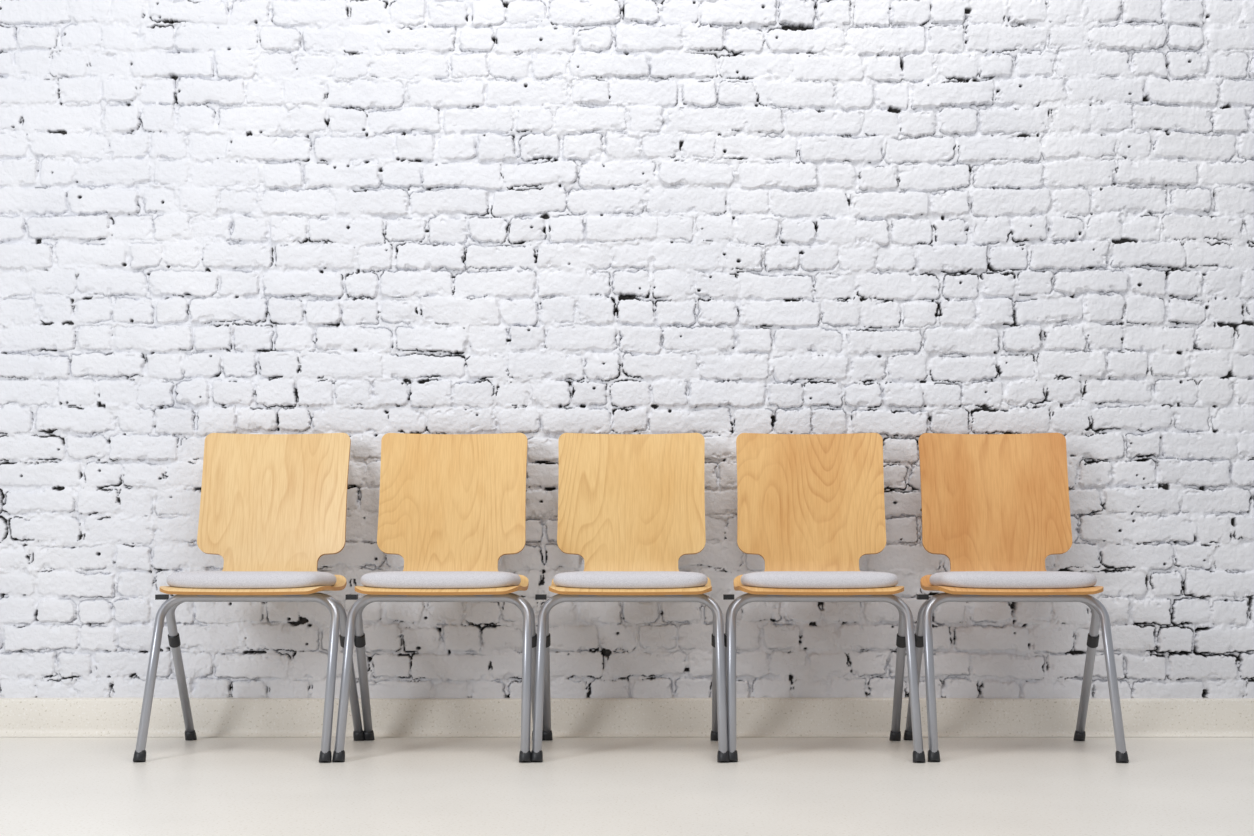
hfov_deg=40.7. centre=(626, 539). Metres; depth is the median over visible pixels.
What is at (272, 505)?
chair
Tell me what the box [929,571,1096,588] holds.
seat cushion
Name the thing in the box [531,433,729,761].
chair
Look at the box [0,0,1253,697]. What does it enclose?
wall
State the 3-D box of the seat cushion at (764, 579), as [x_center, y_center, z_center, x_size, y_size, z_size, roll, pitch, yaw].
[0.535,0.109,4.738,0.426,0.045,0.336,0,0,2]
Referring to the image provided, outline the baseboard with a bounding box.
[0,697,1253,736]
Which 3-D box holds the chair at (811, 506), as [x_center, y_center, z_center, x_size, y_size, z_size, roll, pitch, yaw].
[0.536,0.136,4.773,0.534,0.912,0.575,0,0,2]
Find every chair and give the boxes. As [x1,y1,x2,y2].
[133,433,364,761]
[332,433,542,761]
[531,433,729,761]
[723,433,925,762]
[903,433,1128,762]
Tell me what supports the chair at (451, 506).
on the floor
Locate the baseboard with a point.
(110, 716)
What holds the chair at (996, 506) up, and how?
on the floor
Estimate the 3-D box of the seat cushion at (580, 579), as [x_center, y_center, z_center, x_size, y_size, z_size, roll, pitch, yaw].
[0.011,0.109,4.738,0.426,0.045,0.336,0,0,1]
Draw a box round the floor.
[0,737,1253,835]
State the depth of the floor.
4.08 m
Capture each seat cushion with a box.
[167,571,336,588]
[361,571,520,588]
[553,571,707,588]
[741,571,898,588]
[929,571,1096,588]
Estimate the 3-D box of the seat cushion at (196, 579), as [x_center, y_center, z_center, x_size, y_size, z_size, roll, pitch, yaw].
[-1.047,0.109,4.738,0.426,0.045,0.336,0,0,1]
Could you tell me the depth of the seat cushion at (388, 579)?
4.58 m

